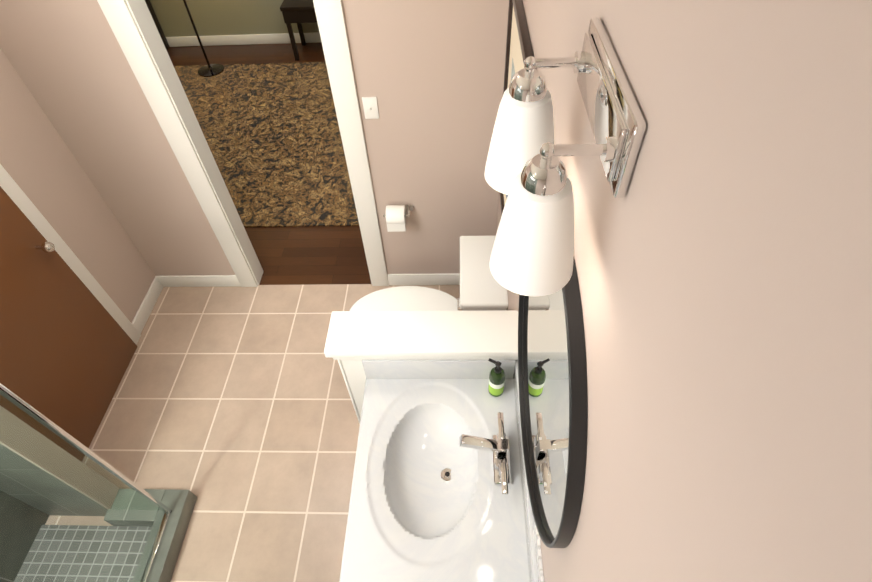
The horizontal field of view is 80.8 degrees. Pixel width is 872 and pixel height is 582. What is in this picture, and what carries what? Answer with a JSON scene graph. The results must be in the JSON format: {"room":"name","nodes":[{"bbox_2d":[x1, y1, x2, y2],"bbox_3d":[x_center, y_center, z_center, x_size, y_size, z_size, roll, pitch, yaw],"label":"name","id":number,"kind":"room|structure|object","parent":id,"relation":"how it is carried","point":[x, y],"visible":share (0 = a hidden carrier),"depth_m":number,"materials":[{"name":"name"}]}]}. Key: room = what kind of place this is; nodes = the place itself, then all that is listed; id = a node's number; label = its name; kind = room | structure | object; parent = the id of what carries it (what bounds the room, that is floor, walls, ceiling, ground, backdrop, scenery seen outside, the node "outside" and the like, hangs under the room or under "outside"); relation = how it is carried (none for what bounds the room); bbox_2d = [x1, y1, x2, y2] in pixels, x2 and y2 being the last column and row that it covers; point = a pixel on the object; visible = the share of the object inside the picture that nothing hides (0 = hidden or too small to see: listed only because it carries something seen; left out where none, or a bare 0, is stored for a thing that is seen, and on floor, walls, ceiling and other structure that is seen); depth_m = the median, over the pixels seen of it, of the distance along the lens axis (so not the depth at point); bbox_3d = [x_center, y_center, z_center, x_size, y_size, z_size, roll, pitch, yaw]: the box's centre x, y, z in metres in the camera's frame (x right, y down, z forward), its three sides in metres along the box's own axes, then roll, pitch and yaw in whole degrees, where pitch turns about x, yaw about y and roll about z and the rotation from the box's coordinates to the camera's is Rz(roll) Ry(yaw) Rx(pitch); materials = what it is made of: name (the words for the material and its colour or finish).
{"room":"bathroom","nodes":[
{"label":"bathroom","id":0,"kind":"room"},
{"bbox_2d":[0,406,119,515],"bbox_3d":[-1.812,0.178,1.530,0.375,2.817,0.102,0,50,3],"label":"wall","id":1,"kind":"structure","parent":0,"point":[99,504],"depth_m":2.22,"materials":[{"name":"tile"}]},
{"bbox_2d":[0,48,155,581],"bbox_3d":[-2.066,0.391,1.363,0.120,2.817,3.512,0,50,3],"label":"wall","id":2,"kind":"structure","parent":0,"point":[41,165],"depth_m":2.61,"materials":[{"name":"beige paint"}]},
{"bbox_2d":[0,164,140,460],"bbox_3d":[-1.912,-0.035,2.148,0.117,2.160,1.020,0,50,3],"label":"closet door","id":3,"kind":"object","parent":2,"relation":"attached to","point":[70,334],"visible":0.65,"depth_m":2.57,"materials":[{"name":"brown wood"}]},
{"bbox_2d":[132,276,162,333],"bbox_3d":[-1.918,0.473,3.066,0.014,0.105,1.428,0,50,3],"label":"baseboard","id":4,"kind":"structure","parent":2,"relation":"attached to","point":[145,309],"depth_m":3.37,"materials":[{"name":"white wood"}]},
{"bbox_2d":[150,0,318,36],"bbox_3d":[-1.972,-3.884,4.989,7.600,2.817,0.200,0,50,3],"label":"wall","id":5,"kind":"structure","parent":0,"point":[226,17],"depth_m":5.80,"materials":[{"name":"green"}]},
{"bbox_2d":[166,32,320,46],"bbox_3d":[-1.920,-2.926,5.950,7.200,0.110,0.014,0,50,3],"label":"baseboard","id":6,"kind":"structure","parent":5,"relation":"attached to","point":[282,38],"depth_m":5.96,"materials":[{"name":"white wood"}]},
{"bbox_2d":[45,284,459,581],"bbox_3d":[-0.805,1.372,2.378,2.530,0.100,3.632,0,50,3],"label":"floor","id":7,"kind":"structure","parent":0,"point":[231,408],"depth_m":2.85,"materials":[{"name":"tile"}]},
{"bbox_2d":[14,525,151,581],"bbox_3d":[-1.665,1.891,1.904,0.610,0.020,1.920,0,50,3],"label":"floor","id":8,"kind":"structure","parent":7,"relation":"on","point":[65,573],"depth_m":2.44,"materials":[{"name":"grey tile"}]},
{"bbox_2d":[104,489,196,581],"bbox_3d":[-1.425,1.803,1.907,0.370,0.110,2.070,0,50,3],"label":"curb","id":9,"kind":"object","parent":7,"relation":"on","point":[180,504],"visible":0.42,"depth_m":2.45,"materials":[{"name":"tile"}]},
{"bbox_2d":[0,383,171,581],"bbox_3d":[-1.469,1.224,1.158,0.360,1.782,1.982,0,50,3],"label":"glass","id":10,"kind":"object","parent":9,"relation":"on","point":[21,404],"visible":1,"depth_m":1.92,"materials":[{"name":"clear glass"}]},
{"bbox_2d":[349,235,507,310],"bbox_3d":[-0.064,0.142,2.802,0.840,0.785,0.464,0,50,3],"label":"toilet","id":11,"kind":"object","parent":7,"relation":"on","point":[482,288],"visible":0.44,"depth_m":2.58,"materials":[{"name":"white ceramic"}]},
{"bbox_2d":[339,360,543,581],"bbox_3d":[0.002,1.421,1.529,0.596,1.064,2.258,0,50,3],"label":"bathroom vanity","id":12,"kind":"object","parent":7,"relation":"on","point":[430,501],"visible":0.94,"depth_m":1.76,"materials":[{"name":"ceramic"}]},
{"bbox_2d":[460,412,511,493],"bbox_3d":[0.165,0.525,1.697,0.172,0.165,0.280,0,50,3],"label":"faucet","id":13,"kind":"object","parent":12,"relation":"on","point":[497,445],"visible":1,"depth_m":1.67,"materials":[{"name":"silver metal"}]},
{"bbox_2d":[488,358,505,396],"bbox_3d":[0.219,0.313,1.858,0.064,0.189,0.058,0,50,3],"label":"soap bottle","id":14,"kind":"object","parent":12,"relation":"on","point":[497,375],"visible":1,"depth_m":1.83,"materials":[{"name":"green plastic"}]},
{"bbox_2d":[0,0,508,275],"bbox_3d":[-0.875,-1.001,2.483,2.410,2.817,0.120,0,50,3],"label":"wall","id":15,"kind":"structure","parent":0,"point":[429,75],"depth_m":2.56,"materials":[{"name":"beige paint"}]},
{"bbox_2d":[157,275,240,286],"bbox_3d":[-1.609,-0.067,3.508,0.535,0.105,0.017,0,50,3],"label":"baseboard","id":16,"kind":"structure","parent":15,"relation":"attached to","point":[185,280],"depth_m":3.50,"materials":[{"name":"white wood"}]},
{"bbox_2d":[97,0,388,286],"bbox_3d":[-0.872,-0.790,2.708,1.080,2.200,0.162,0,50,3],"label":"door frame","id":17,"kind":"structure","parent":15,"relation":"attached to","point":[136,33],"depth_m":2.59,"materials":[{"name":"white wood"}]},
{"bbox_2d":[362,97,378,118],"bbox_3d":[-0.318,-0.886,2.490,0.070,0.115,0.017,0,50,3],"label":"light switch","id":18,"kind":"object","parent":15,"relation":"attached to","point":[370,106],"visible":1,"depth_m":2.49,"materials":[{"name":"white plastic"}]},
{"bbox_2d":[383,203,413,231],"bbox_3d":[-0.217,-0.432,2.933,0.173,0.132,0.131,0,50,3],"label":"toilet paper holder","id":19,"kind":"object","parent":15,"relation":"attached to","point":[395,215],"visible":1,"depth_m":2.88,"materials":[{"name":"white paper"}]},
{"bbox_2d":[387,273,459,284],"bbox_3d":[0.010,-0.077,3.431,0.664,0.105,0.017,0,50,3],"label":"baseboard","id":20,"kind":"structure","parent":15,"relation":"attached to","point":[435,278],"depth_m":3.43,"materials":[{"name":"white wood"}]},
{"bbox_2d":[167,42,370,284],"bbox_3d":[-1.961,-1.510,4.889,7.600,0.098,3.950,0,50,3],"label":"floor","id":21,"kind":"structure","parent":0,"point":[307,255],"depth_m":3.80,"materials":[{"name":"brown wood"}]},
{"bbox_2d":[145,0,169,49],"bbox_3d":[-4.104,-2.480,4.905,1.830,1.300,2.140,0,50,3],"label":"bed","id":22,"kind":"object","parent":21,"relation":"on","point":[157,23],"depth_m":5.80,"materials":[{"name":"black"}]},
{"bbox_2d":[174,62,358,226],"bbox_3d":[-0.866,-1.503,4.752,4.600,0.012,2.640,0,50,3],"label":"bedroom rug","id":23,"kind":"object","parent":21,"relation":"on","point":[271,133],"visible":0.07,"depth_m":4.66,"materials":[{"name":"brown carpet"}]},
{"bbox_2d":[183,0,223,76],"bbox_3d":[-2.489,-2.967,4.931,0.420,1.760,0.420,0,50,3],"label":"floor lamp","id":24,"kind":"object","parent":23,"relation":"on","point":[209,70],"visible":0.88,"depth_m":5.52,"materials":[{"name":"black metal"}]},
{"bbox_2d":[280,0,316,60],"bbox_3d":[-1.311,-2.895,5.596,0.550,0.560,0.450,0,50,3],"label":"side table","id":25,"kind":"object","parent":21,"relation":"on","point":[298,12],"visible":0.48,"depth_m":5.33,"materials":[{"name":"black wood"}]},
{"bbox_2d":[324,310,517,423],"bbox_3d":[-0.026,0.496,2.306,0.714,1.080,0.192,0,50,3],"label":"wall","id":26,"kind":"structure","parent":0,"point":[354,339],"depth_m":1.89,"materials":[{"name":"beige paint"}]},
{"bbox_2d":[496,0,871,581],"bbox_3d":[0.341,0.375,1.249,0.120,2.817,3.752,0,50,3],"label":"wall","id":27,"kind":"structure","parent":0,"point":[723,254],"depth_m":0.42,"materials":[{"name":"beige paint"}]},
{"bbox_2d":[500,0,536,215],"bbox_3d":[0.296,-0.602,1.998,0.027,0.885,0.699,0,50,3],"label":"framed picture","id":28,"kind":"object","parent":27,"relation":"attached to","point":[519,50],"visible":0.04,"depth_m":1.85,"materials":[{"name":"brown wood"}]},
{"bbox_2d":[518,257,586,547],"bbox_3d":[0.266,0.197,1.288,0.030,0.804,0.804,0,50,3],"label":"mirror","id":29,"kind":"object","parent":27,"relation":"attached to","point":[552,375],"visible":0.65,"depth_m":1.12,"materials":[{"name":"clear glass"}]},
{"bbox_2d":[484,17,646,295],"bbox_3d":[0.169,-0.219,0.796,0.171,0.270,0.368,0,50,3],"label":"sconce","id":30,"kind":"object","parent":27,"relation":"attached to","point":[532,253],"visible":1,"depth_m":0.73,"materials":[{"name":"chrome"},{"name":"frosted glass"}]}
]}

